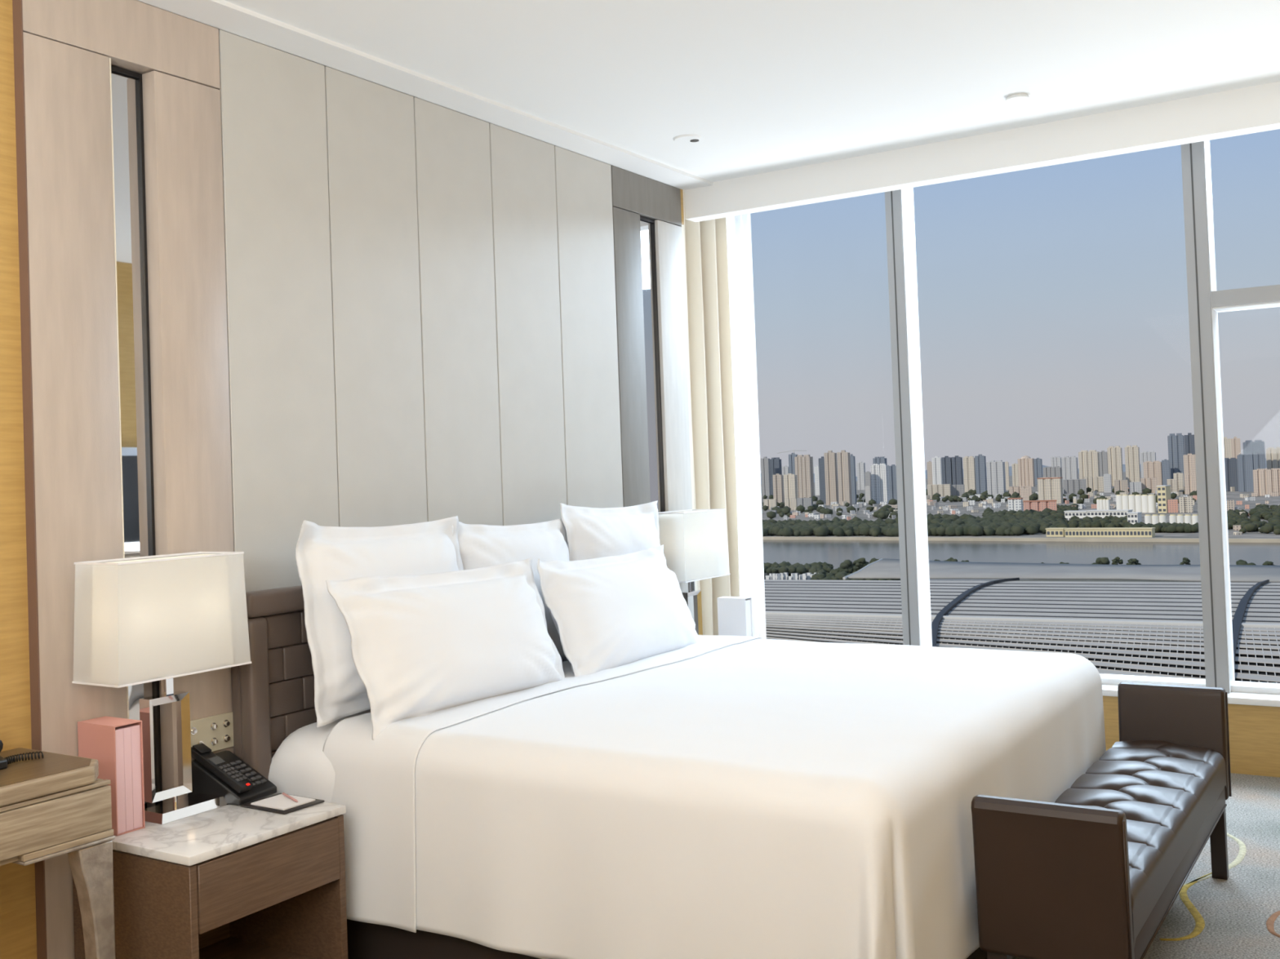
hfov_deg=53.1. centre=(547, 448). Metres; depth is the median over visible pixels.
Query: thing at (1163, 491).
tower
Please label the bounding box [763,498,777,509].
apartment block
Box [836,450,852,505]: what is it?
apartment tower
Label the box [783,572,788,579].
house
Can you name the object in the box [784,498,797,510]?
apartment block
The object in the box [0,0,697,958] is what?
wall
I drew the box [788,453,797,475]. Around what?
apartment tower
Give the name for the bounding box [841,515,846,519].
house
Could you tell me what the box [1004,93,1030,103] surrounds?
smoke detector
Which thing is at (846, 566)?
tree
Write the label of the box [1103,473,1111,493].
apartment block
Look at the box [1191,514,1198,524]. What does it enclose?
silo
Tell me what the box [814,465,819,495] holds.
apartment tower
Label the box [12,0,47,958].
trim
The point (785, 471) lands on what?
apartment tower
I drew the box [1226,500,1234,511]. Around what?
apartment block
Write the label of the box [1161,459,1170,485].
apartment tower
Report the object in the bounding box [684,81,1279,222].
curtain box
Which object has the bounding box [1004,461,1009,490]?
apartment tower
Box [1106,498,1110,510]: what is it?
silo
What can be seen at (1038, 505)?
apartment block
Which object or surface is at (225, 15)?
trim
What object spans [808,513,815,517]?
house
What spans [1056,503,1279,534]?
woods
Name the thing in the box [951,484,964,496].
apartment block
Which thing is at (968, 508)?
house
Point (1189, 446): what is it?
apartment tower
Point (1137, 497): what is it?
silo
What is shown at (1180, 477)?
apartment tower
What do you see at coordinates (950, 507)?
house
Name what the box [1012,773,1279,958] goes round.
floor
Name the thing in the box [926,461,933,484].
apartment tower
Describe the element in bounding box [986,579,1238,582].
bank
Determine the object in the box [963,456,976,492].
apartment tower
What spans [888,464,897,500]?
apartment tower
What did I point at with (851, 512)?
house
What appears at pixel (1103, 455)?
apartment tower
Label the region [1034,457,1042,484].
apartment tower
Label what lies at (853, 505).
house
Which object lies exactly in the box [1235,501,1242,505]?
house
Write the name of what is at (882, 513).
greenery
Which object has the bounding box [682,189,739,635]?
curtain
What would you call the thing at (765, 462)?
apartment tower
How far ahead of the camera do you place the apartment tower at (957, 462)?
3827.47 m
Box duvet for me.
[414,638,1106,958]
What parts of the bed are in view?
headboard, headboard frame, headboard frame, mattress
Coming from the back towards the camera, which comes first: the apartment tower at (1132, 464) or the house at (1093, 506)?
the apartment tower at (1132, 464)
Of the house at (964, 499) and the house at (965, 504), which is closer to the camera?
the house at (965, 504)
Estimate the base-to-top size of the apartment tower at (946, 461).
110.964 m
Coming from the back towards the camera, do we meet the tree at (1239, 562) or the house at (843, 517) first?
the house at (843, 517)
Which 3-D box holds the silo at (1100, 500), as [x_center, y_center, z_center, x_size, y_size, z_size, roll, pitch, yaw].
[908.819,93.381,2091.475,5.351,21.888,5.351,-3,-2,34]
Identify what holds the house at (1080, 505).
on the bank at (1230, 495)
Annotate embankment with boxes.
[762,536,1279,542]
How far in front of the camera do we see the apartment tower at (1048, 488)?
2578.44 m
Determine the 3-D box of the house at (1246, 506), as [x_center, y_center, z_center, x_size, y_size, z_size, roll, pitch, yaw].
[1110.594,92.458,2023.468,6.150,6.572,4.305,-3,-1,30]
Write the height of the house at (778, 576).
5.581 m
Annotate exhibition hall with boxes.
[764,577,1279,683]
[842,558,1279,582]
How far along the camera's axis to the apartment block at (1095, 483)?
3333.49 m
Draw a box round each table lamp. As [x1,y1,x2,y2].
[71,551,251,824]
[657,508,730,635]
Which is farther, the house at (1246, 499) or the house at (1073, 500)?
the house at (1073, 500)
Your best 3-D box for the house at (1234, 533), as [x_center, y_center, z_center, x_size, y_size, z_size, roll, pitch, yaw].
[754.240,92.622,1392.883,7.097,3.058,4.968,-2,-1,-10]
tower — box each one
[760,457,771,497]
[769,457,782,495]
[772,473,784,502]
[782,465,789,495]
[783,473,797,498]
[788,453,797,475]
[794,454,814,497]
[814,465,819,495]
[818,456,826,503]
[823,450,838,505]
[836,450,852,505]
[849,453,857,503]
[856,462,865,490]
[864,471,871,491]
[870,463,889,503]
[872,456,887,465]
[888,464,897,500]
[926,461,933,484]
[931,456,942,484]
[941,456,952,484]
[951,455,963,484]
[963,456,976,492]
[974,454,986,493]
[986,460,1005,497]
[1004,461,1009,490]
[1011,463,1018,486]
[1017,455,1035,486]
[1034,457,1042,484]
[1036,476,1063,503]
[1042,466,1062,477]
[1050,456,1062,467]
[1061,456,1078,487]
[1078,449,1100,479]
[1098,450,1108,476]
[1106,445,1123,486]
[1124,445,1140,485]
[1140,451,1155,478]
[1142,461,1162,485]
[1156,484,1170,512]
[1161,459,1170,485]
[1167,433,1184,486]
[1173,472,1184,494]
[1183,453,1195,474]
[1183,473,1196,494]
[1184,432,1195,454]
[1223,436,1231,458]
[1224,457,1238,491]
[1231,436,1240,458]
[1236,453,1253,492]
[1242,440,1265,470]
[1253,468,1279,496]
[1266,447,1279,469]
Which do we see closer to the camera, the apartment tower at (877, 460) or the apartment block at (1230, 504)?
the apartment block at (1230, 504)
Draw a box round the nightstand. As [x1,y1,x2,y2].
[72,794,347,958]
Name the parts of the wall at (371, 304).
panel, header panel, panel, wall panel, wall panel, wall panel, wall panel, wall panel, panel, header panel, panel, panel trim, panel trim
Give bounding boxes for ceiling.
[137,0,1279,186]
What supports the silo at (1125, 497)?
on the bank at (1230, 495)
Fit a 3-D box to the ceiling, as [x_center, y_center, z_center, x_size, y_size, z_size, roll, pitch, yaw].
[-0.050,-1.401,2.214,3.600,0.198,7.156,-3,-2,34]
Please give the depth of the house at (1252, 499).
2348.27 m
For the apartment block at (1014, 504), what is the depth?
1985.67 m
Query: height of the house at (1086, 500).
7.714 m
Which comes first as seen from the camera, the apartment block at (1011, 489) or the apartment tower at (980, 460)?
the apartment block at (1011, 489)
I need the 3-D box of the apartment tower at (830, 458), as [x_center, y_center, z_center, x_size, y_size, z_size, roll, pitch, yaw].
[668.682,68.863,3004.689,26.302,128.442,19.401,-3,-2,34]
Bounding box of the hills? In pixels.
[760,457,1266,484]
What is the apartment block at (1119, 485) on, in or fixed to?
on the bank at (1230, 495)
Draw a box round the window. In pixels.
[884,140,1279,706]
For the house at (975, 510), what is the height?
4.914 m
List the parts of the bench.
leg, seat rail, leg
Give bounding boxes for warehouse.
[1045,527,1067,537]
[1064,527,1155,537]
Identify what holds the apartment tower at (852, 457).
on the bank at (1230, 495)
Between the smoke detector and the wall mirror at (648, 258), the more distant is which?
the wall mirror at (648, 258)
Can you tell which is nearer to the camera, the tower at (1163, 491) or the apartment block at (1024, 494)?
the tower at (1163, 491)
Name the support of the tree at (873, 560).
on the bank at (1087, 580)
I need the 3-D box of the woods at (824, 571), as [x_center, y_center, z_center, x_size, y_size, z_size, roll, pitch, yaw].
[224.568,101.639,1047.282,166.739,9.527,143.938,-3,-2,34]
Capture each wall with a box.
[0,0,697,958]
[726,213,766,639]
[1102,696,1279,777]
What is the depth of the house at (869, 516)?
2182.16 m
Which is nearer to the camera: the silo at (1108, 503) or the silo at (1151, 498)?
the silo at (1151, 498)
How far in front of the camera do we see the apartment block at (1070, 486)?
3270.61 m
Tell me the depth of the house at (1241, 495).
2535.99 m
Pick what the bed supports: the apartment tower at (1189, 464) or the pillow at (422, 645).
the pillow at (422, 645)
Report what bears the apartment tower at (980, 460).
on the bank at (1230, 495)
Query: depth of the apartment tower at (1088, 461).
3713.34 m
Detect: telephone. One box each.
[0,740,44,769]
[187,743,276,805]
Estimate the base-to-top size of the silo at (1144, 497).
28.628 m
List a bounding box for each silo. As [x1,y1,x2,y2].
[1096,498,1099,510]
[1099,498,1102,510]
[1102,498,1106,510]
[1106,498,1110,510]
[1115,494,1122,510]
[1121,494,1128,510]
[1128,494,1135,512]
[1134,494,1142,512]
[1141,494,1148,512]
[1144,514,1151,524]
[1147,494,1155,512]
[1151,514,1159,524]
[1159,514,1166,523]
[1168,514,1177,524]
[1177,514,1184,523]
[1184,514,1191,524]
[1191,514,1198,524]
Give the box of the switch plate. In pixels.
[190,711,233,757]
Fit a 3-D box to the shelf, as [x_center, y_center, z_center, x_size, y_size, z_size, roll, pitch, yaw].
[-0.845,1.373,3.264,0.430,0.022,0.466,-3,-2,34]
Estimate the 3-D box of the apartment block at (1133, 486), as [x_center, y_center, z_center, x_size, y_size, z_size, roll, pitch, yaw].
[1389.438,93.476,3013.873,28.241,29.206,16.107,-3,-2,34]
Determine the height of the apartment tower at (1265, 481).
55.045 m
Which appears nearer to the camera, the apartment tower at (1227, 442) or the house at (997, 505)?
the house at (997, 505)
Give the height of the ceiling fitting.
0.009 m
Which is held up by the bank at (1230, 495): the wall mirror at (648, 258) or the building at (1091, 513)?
the building at (1091, 513)
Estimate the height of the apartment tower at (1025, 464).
106.691 m
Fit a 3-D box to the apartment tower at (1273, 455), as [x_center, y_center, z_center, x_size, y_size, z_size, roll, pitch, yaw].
[1820.465,46.799,3185.689,42.124,99.968,31.071,-3,-2,34]
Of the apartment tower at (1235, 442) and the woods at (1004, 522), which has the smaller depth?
the woods at (1004, 522)
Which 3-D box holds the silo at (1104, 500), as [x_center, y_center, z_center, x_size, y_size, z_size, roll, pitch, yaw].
[912.220,93.187,2087.150,5.329,21.846,5.329,-3,-2,34]
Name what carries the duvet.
on the bed
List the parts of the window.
pane, frame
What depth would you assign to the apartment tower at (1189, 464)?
3207.35 m
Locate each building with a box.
[1063,510,1087,520]
[1085,509,1133,518]
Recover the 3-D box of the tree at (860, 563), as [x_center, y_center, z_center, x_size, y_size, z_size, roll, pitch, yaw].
[251.654,95.653,1021.495,16.292,16.660,15.452,-3,-2,34]
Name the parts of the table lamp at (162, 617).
shade trim, shade trim, lamp shade, open frame, lamp stem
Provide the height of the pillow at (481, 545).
0.597 m
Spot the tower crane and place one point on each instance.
(793, 450)
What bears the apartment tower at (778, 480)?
on the bank at (1230, 495)
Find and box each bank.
[760,471,1279,538]
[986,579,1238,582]
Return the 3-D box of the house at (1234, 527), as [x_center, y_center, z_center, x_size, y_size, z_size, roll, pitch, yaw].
[797.306,91.580,1474.159,7.467,5.752,5.227,-2,-1,20]
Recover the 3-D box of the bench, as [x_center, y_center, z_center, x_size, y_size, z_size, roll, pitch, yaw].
[1.632,1.113,3.596,0.333,0.622,1.792,-3,-2,34]
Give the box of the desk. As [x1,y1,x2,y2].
[0,747,115,958]
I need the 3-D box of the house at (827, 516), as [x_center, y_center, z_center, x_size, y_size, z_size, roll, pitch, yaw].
[497.225,119.510,2258.875,9.186,5.962,6.430,-2,-1,-10]
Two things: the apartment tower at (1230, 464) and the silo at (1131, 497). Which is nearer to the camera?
the silo at (1131, 497)
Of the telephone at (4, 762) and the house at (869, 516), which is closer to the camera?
the telephone at (4, 762)
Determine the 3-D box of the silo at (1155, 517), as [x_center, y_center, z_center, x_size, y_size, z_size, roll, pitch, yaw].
[738.869,89.067,1549.038,7.997,18.206,7.997,-3,-2,34]
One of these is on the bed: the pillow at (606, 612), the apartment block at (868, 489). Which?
the pillow at (606, 612)
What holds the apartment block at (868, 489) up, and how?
on the bank at (1230, 495)
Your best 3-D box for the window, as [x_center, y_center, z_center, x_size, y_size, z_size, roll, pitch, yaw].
[2.477,-0.179,6.086,3.722,2.644,0.301,-3,-2,34]
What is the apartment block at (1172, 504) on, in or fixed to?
on the bank at (1230, 495)
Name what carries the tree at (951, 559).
on the bank at (1087, 580)
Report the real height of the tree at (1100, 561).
20.983 m
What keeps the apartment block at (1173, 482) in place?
on the bank at (1230, 495)
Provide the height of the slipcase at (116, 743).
0.268 m
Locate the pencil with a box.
[282,792,297,802]
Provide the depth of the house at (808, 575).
1016.66 m
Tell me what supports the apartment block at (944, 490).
on the bank at (1230, 495)
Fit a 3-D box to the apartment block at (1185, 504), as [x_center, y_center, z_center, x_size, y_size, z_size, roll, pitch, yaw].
[986.501,86.649,1970.059,19.492,24.486,11.117,-3,-2,34]
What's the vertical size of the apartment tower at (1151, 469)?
75.370 m
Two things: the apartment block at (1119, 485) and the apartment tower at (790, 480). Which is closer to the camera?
the apartment tower at (790, 480)
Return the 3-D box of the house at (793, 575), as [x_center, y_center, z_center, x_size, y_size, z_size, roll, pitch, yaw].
[198.144,102.890,1025.552,3.536,5.084,2.475,-2,-1,-15]
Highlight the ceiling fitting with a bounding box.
[672,133,701,142]
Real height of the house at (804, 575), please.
5.322 m
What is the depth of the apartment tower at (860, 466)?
4754.07 m
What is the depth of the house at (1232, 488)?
2968.49 m
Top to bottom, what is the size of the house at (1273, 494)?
7.933 m
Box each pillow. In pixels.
[295,515,463,728]
[325,556,564,740]
[452,518,569,662]
[537,544,700,676]
[559,500,660,561]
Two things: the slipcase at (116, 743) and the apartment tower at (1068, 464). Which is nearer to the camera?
the slipcase at (116, 743)
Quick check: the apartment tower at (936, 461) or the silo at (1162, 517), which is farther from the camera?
the apartment tower at (936, 461)
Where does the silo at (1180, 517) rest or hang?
on the bank at (1230, 495)
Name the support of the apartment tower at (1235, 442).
on the bank at (1230, 495)
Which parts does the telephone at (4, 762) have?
coiled cord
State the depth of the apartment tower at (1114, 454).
3946.08 m
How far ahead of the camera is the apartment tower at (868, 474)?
3685.34 m
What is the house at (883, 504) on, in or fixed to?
on the bank at (1230, 495)
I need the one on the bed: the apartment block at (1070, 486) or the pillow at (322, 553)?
the pillow at (322, 553)
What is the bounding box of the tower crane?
[777,449,806,453]
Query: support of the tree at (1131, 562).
on the bank at (1087, 580)
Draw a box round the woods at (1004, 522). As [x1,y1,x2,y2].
[762,506,1069,537]
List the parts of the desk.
moulding, drawer, moulding, corner rail, leg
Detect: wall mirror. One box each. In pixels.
[111,65,162,808]
[640,216,665,528]
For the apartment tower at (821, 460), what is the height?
116.542 m
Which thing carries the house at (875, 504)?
on the bank at (1230, 495)
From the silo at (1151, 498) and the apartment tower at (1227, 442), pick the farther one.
the apartment tower at (1227, 442)
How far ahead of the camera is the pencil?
3.40 m
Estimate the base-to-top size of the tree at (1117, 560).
16.075 m
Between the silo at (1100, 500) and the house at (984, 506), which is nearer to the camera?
the silo at (1100, 500)
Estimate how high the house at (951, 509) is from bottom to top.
8.505 m
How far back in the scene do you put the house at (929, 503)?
2744.07 m
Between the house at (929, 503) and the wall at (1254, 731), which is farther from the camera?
the house at (929, 503)
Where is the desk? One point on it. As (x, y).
(55, 805)
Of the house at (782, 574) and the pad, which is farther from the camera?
the house at (782, 574)
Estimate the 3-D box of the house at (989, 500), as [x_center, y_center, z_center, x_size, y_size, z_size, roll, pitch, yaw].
[951.687,112.494,2736.265,10.745,9.464,7.522,-3,-1,30]
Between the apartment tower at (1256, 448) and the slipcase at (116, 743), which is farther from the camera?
the apartment tower at (1256, 448)
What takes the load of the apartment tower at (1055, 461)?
on the bank at (1230, 495)
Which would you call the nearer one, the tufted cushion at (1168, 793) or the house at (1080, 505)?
the tufted cushion at (1168, 793)
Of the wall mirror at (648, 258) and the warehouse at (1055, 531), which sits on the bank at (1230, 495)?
the warehouse at (1055, 531)
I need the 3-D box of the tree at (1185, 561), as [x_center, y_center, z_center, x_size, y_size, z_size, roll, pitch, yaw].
[464.192,86.828,928.292,7.237,15.260,6.955,-3,-2,34]
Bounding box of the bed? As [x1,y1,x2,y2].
[229,585,1106,958]
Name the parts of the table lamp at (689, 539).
lamp shade, lamp stem, shade trim, open frame, shade trim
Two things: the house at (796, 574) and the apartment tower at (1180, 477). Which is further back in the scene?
the apartment tower at (1180, 477)
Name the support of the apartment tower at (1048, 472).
on the bank at (1230, 495)
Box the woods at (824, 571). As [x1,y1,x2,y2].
[763,561,899,580]
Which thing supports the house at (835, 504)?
on the bank at (1230, 495)
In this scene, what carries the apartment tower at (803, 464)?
on the bank at (1230, 495)
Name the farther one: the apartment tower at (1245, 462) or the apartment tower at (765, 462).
the apartment tower at (765, 462)
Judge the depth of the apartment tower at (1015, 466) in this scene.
4497.77 m
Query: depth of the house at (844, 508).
2505.22 m
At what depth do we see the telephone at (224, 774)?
3.45 m
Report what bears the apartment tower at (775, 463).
on the bank at (1230, 495)
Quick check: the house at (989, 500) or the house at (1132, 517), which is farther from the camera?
the house at (989, 500)
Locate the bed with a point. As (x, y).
(713, 797)
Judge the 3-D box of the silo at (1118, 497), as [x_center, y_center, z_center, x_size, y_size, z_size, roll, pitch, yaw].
[921.041,88.485,2052.300,10.350,29.069,10.350,-3,-2,34]
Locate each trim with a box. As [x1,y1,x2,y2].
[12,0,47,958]
[137,0,712,190]
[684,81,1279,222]
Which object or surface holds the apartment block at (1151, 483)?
on the bank at (1230, 495)
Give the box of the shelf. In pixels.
[199,937,315,958]
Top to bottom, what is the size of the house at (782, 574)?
5.449 m
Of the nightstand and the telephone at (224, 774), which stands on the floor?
the nightstand
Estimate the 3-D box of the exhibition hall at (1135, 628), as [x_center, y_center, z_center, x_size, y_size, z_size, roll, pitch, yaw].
[187.676,79.545,542.195,483.374,22.300,367.408,-3,-2,34]
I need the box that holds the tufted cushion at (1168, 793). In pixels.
[1054,740,1226,948]
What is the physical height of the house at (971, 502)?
10.146 m
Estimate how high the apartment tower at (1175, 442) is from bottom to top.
148.072 m
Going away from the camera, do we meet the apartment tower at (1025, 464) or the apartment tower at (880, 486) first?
the apartment tower at (880, 486)
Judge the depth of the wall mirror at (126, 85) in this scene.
3.49 m
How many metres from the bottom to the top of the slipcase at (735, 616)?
0.268 m
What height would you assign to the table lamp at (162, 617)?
0.672 m
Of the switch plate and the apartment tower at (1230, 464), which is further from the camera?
the apartment tower at (1230, 464)
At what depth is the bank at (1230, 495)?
2279.91 m
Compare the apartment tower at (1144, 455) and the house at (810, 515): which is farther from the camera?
the apartment tower at (1144, 455)
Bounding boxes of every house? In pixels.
[775,573,781,579]
[779,573,784,579]
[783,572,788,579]
[791,573,795,579]
[795,573,798,579]
[802,573,806,579]
[806,573,811,580]
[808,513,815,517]
[814,515,820,519]
[825,514,831,518]
[831,503,839,508]
[840,506,846,512]
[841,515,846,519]
[849,510,855,515]
[852,504,858,508]
[867,514,875,518]
[872,503,879,508]
[880,502,887,506]
[927,501,936,505]
[948,505,957,509]
[950,508,958,514]
[960,497,966,502]
[963,502,968,506]
[966,506,973,511]
[968,500,975,505]
[970,509,978,512]
[982,505,991,508]
[987,498,994,503]
[993,502,999,508]
[1072,498,1082,503]
[1077,503,1082,509]
[1084,498,1089,502]
[1091,504,1097,508]
[1126,511,1142,524]
[1175,492,1182,496]
[1230,486,1235,491]
[1232,524,1240,530]
[1233,532,1242,535]
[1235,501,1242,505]
[1240,493,1248,497]
[1244,497,1250,501]
[1244,504,1249,509]
[1250,497,1255,501]
[1251,493,1257,496]
[1271,492,1279,496]
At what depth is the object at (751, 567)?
6.80 m
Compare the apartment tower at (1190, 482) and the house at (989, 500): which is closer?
the house at (989, 500)
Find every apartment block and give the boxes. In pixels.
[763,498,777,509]
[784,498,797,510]
[796,497,812,509]
[864,485,871,503]
[927,484,951,499]
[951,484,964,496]
[1007,497,1022,511]
[1008,485,1031,496]
[1020,488,1029,500]
[1022,499,1057,511]
[1062,479,1086,493]
[1083,476,1103,492]
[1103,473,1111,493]
[1113,480,1128,494]
[1128,481,1142,494]
[1140,477,1157,493]
[1166,479,1177,493]
[1167,499,1178,512]
[1178,496,1193,512]
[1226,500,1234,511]
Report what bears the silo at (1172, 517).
on the bank at (1230, 495)
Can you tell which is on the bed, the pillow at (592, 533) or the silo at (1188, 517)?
the pillow at (592, 533)
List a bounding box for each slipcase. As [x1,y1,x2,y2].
[77,715,145,835]
[717,596,753,636]
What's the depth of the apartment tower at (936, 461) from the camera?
4071.34 m
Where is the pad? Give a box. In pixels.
[240,793,324,814]
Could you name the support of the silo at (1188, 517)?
on the bank at (1230, 495)
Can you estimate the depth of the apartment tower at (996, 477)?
3150.70 m
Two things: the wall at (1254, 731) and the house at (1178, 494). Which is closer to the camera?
the wall at (1254, 731)
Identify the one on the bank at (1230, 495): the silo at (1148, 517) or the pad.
the silo at (1148, 517)
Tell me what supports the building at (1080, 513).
on the bank at (1230, 495)
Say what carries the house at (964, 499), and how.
on the bank at (1230, 495)
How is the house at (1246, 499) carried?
on the bank at (1230, 495)
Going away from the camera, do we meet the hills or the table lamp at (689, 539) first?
the table lamp at (689, 539)
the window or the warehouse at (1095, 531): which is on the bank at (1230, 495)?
the warehouse at (1095, 531)
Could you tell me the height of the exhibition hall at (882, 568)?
3.540 m
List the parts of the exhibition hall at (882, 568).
edge trim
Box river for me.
[762,539,1279,581]
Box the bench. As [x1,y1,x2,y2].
[971,682,1231,958]
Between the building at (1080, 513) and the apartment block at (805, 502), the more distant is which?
the apartment block at (805, 502)
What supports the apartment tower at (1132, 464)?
on the bank at (1230, 495)
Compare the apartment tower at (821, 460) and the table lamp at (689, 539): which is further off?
the apartment tower at (821, 460)
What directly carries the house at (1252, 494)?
on the bank at (1230, 495)
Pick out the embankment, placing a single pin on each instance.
(794, 538)
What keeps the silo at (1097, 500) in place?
on the bank at (1230, 495)
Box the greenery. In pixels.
[762,486,1196,519]
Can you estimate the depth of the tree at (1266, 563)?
903.68 m
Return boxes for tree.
[835,560,855,574]
[852,557,868,573]
[866,558,879,564]
[944,557,957,561]
[1092,557,1110,564]
[1111,556,1123,564]
[1126,558,1141,564]
[1179,557,1191,564]
[1235,560,1255,564]
[1262,560,1275,565]

